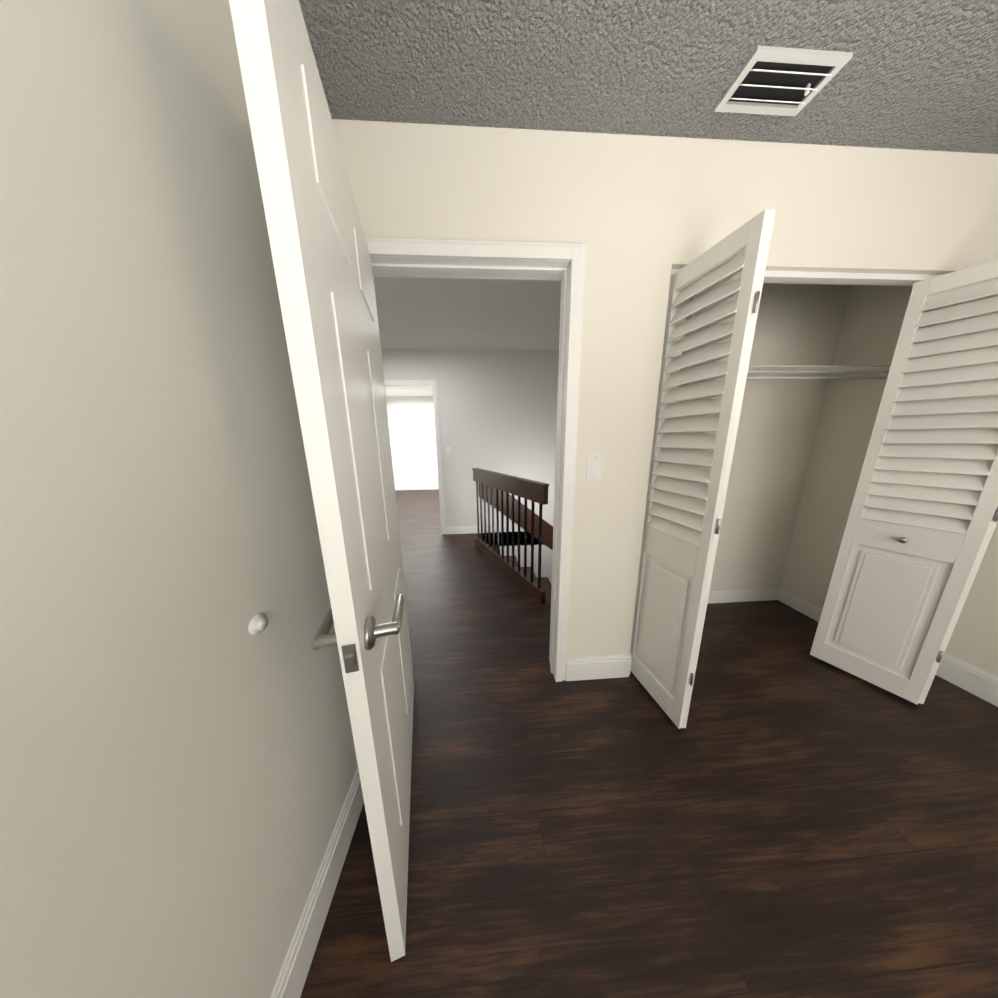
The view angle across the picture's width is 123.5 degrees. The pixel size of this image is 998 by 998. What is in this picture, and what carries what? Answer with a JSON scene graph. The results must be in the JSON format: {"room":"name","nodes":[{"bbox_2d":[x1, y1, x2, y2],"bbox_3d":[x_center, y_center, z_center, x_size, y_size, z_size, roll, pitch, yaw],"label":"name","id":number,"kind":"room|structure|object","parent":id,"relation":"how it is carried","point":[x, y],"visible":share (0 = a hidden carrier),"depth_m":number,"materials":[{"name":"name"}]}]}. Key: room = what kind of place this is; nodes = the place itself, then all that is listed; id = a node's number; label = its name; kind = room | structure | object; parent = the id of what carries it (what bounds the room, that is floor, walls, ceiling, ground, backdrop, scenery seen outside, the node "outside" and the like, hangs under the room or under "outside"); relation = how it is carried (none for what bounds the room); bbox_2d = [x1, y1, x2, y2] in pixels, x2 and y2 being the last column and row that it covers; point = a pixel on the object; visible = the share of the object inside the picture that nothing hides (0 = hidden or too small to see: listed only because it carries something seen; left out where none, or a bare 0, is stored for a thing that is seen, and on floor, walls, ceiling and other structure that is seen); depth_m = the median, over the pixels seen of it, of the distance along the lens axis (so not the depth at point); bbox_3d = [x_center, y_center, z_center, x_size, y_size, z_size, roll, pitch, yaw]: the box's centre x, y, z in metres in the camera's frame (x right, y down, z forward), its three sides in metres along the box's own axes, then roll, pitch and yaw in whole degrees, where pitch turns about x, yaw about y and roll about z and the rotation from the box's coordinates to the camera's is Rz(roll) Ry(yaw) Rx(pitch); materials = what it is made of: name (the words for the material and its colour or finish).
{"room":"empty bedroom","nodes":[
{"label":"empty bedroom","id":0,"kind":"room"},
{"bbox_2d":[0,0,357,997],"bbox_3d":[-0.521,0.247,-0.552,0.120,2.440,3.840,-2,13,-3],"label":"wall","id":1,"kind":"structure","parent":0,"point":[178,762],"depth_m":0.40,"materials":[{"name":"white paint"}]},
{"bbox_2d":[248,613,268,634],"bbox_3d":[-0.518,0.272,0.582,0.016,0.044,0.044,-2,13,-3],"label":"stopper","id":2,"kind":"object","parent":1,"relation":"attached to","point":[258,623],"visible":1,"depth_m":0.57,"materials":[{"name":"white plastic"}]},
{"bbox_2d":[270,768,363,997],"bbox_3d":[-0.438,1.368,-0.298,0.015,0.140,3.600,-2,13,-3],"label":"baseboard","id":3,"kind":"structure","parent":1,"relation":"attached to","point":[292,977],"depth_m":0.74,"materials":[{"name":"white wood"}]},
{"bbox_2d":[386,397,438,485],"bbox_3d":[-0.362,-1.508,7.330,5.600,2.440,0.100,-2,13,-3],"label":"wall","id":4,"kind":"structure","parent":0,"point":[411,421],"depth_m":7.13,"materials":[{"name":"white paint"}]},
{"bbox_2d":[395,485,438,489],"bbox_3d":[-0.342,-0.359,7.527,5.400,0.110,0.015,-2,13,-3],"label":"baseboard","id":5,"kind":"structure","parent":4,"relation":"attached to","point":[435,486],"depth_m":7.41,"materials":[{"name":"white wood"}]},
{"bbox_2d":[381,350,556,578],"bbox_3d":[0.184,0.549,4.034,4.800,5.040,0.120,-2,13,-3],"label":"wall","id":6,"kind":"structure","parent":0,"point":[497,410],"depth_m":3.60,"materials":[{"name":"white paint"}]},
{"bbox_2d":[384,380,445,533],"bbox_3d":[-1.248,-0.508,3.700,0.916,2.088,0.136,-2,13,-3],"label":"door frame","id":7,"kind":"structure","parent":6,"relation":"attached to","point":[412,383],"depth_m":3.54,"materials":[{"name":"white wood"}]},
{"bbox_2d":[446,446,450,454],"bbox_3d":[-0.688,-0.663,3.643,0.072,0.116,0.010,-2,13,-3],"label":"hall light switch","id":8,"kind":"object","parent":6,"relation":"attached to","point":[448,450],"visible":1,"depth_m":3.64,"materials":[{"name":"white plastic"}]},
{"bbox_2d":[445,526,479,533],"bbox_3d":[-0.523,0.451,3.899,0.502,0.110,0.015,-2,13,-3],"label":"baseboard","id":9,"kind":"structure","parent":6,"relation":"attached to","point":[462,530],"depth_m":3.89,"materials":[{"name":"white wood"}]},
{"bbox_2d":[549,351,558,584],"bbox_3d":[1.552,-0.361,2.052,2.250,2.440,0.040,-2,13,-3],"label":"wall","id":10,"kind":"structure","parent":0,"point":[555,384],"depth_m":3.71,"materials":[{"name":"white paint"}]},
{"bbox_2d":[299,0,997,396],"bbox_3d":[-0.072,-1.677,2.221,5.600,0.100,10.020,-2,13,-3],"label":"ceiling","id":11,"kind":"structure","parent":0,"point":[917,74],"depth_m":0.84,"materials":[{"name":"grey paint"}]},
{"bbox_2d":[714,46,852,115],"bbox_3d":[0.898,-1.325,0.863,0.300,0.024,0.150,-2,13,-3],"label":"ceiling vent","id":12,"kind":"object","parent":11,"relation":"in","point":[781,81],"visible":1,"depth_m":0.85,"materials":[{"name":"grey metal"}]},
{"bbox_2d":[300,489,997,997],"bbox_3d":[-0.038,0.853,2.820,5.400,0.220,10.350,-2,13,-3],"label":"floor","id":13,"kind":"structure","parent":0,"point":[784,813],"depth_m":0.94,"materials":[{"name":"wood"}]},
{"bbox_2d":[472,468,548,603],"bbox_3d":[0.035,0.245,2.741,0.060,1.000,1.429,-7,14,-26],"label":"stair railing","id":14,"kind":"object","parent":13,"relation":"on","point":[533,491],"visible":1,"depth_m":2.54,"materials":[{"name":"brown wood"}]},
{"bbox_2d":[491,544,551,602],"bbox_3d":[1.171,1.869,3.609,2.770,2.200,1.400,-2,13,-3],"label":"stair steps","id":15,"kind":"structure","parent":13,"relation":"attached to","point":[546,585],"depth_m":3.88,"materials":[{"name":"brown wood"}]},
{"bbox_2d":[332,119,997,657],"bbox_3d":[0.940,-0.197,1.351,3.040,2.440,0.120,-2,13,-3],"label":"wall","id":16,"kind":"structure","parent":0,"point":[640,215],"depth_m":1.09,"materials":[{"name":"white paint"}]},
{"bbox_2d":[229,0,413,961],"bbox_3d":[-0.389,0.136,0.870,0.168,2.012,0.843,-4,13,-15],"label":"bedroom door","id":17,"kind":"structure","parent":16,"relation":"in","point":[322,262],"depth_m":0.51,"materials":[{"name":"white wood"}]},
{"bbox_2d":[365,237,585,681],"bbox_3d":[-0.113,0.004,1.329,0.941,2.088,0.152,-2,13,-3],"label":"door frame","id":18,"kind":"structure","parent":16,"relation":"attached to","point":[564,263],"depth_m":1.14,"materials":[{"name":"white wood"}]},
{"bbox_2d":[586,455,602,479],"bbox_3d":[0.450,-0.150,1.264,0.072,0.116,0.010,-2,13,-3],"label":"bedroom light switch","id":19,"kind":"object","parent":16,"relation":"attached to","point":[594,467],"visible":1,"depth_m":1.26,"materials":[{"name":"white plastic"}]},
{"bbox_2d":[565,588,821,680],"bbox_3d":[1.407,0.861,1.864,2.107,0.140,0.635,-2,13,-3],"label":"baseboard","id":20,"kind":"structure","parent":16,"relation":"attached to","point":[598,667],"depth_m":1.53,"materials":[{"name":"white wood"}]},
{"bbox_2d":[630,209,775,728],"bbox_3d":[0.821,0.043,1.193,0.146,2.005,0.377,-2,13,-3],"label":"bifold door","id":21,"kind":"structure","parent":16,"relation":"in","point":[694,441],"depth_m":1.11,"materials":[{"name":"white wood"}]},
{"bbox_2d":[671,269,939,283],"bbox_3d":[1.469,-0.988,1.194,1.520,0.022,0.030,-2,13,-3],"label":"door frame","id":22,"kind":"structure","parent":16,"relation":"attached to","point":[840,277],"depth_m":1.19,"materials":[{"name":"white wood"}]},
{"bbox_2d":[810,259,997,704],"bbox_3d":[2.068,0.006,1.279,0.330,2.005,0.351,-2,13,-3],"label":"bifold door","id":23,"kind":"structure","parent":16,"relation":"in","point":[922,521],"depth_m":1.26,"materials":[{"name":"white wood"}]},
{"bbox_2d":[665,283,948,608],"bbox_3d":[1.442,-0.289,1.732,1.990,2.440,0.600,-2,13,-3],"label":"wall","id":24,"kind":"structure","parent":0,"point":[800,448],"depth_m":1.88,"materials":[{"name":"white paint"}]},
{"bbox_2d":[671,365,889,379],"bbox_3d":[1.429,-0.616,1.706,1.780,0.370,0.309,-2,13,-3],"label":"wire closet shelf","id":25,"kind":"object","parent":24,"relation":"attached to","point":[805,372],"visible":0.44,"depth_m":1.57,"materials":[{"name":"white metal"}]},
{"bbox_2d":[944,522,997,676],"bbox_3d":[2.632,0.162,-0.370,0.120,2.440,3.840,-2,13,-3],"label":"wall","id":26,"kind":"structure","parent":0,"point":[973,640],"depth_m":1.38,"materials":[{"name":"white paint"}]},
{"bbox_2d":[935,653,997,706],"bbox_3d":[2.581,1.286,-0.124,0.015,0.140,3.600,-2,13,-3],"label":"baseboard","id":27,"kind":"structure","parent":26,"relation":"attached to","point":[978,682],"depth_m":1.41,"materials":[{"name":"white wood"}]},
{"bbox_3d":[0.842,0.782,3.173,2.200,5.140,1.740,-2,13,-3],"label":"wall","id":28,"kind":"structure","parent":0,"visible":0},
{"bbox_2d":[479,484,552,549],"bbox_3d":[0.758,0.554,3.995,2.060,1.987,0.030,-2,13,-3],"label":"stringer","id":29,"kind":"object","parent":28,"relation":"attached to","point":[547,533],"visible":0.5,"depth_m":3.89,"materials":[{"name":"brown wood"}]}
]}

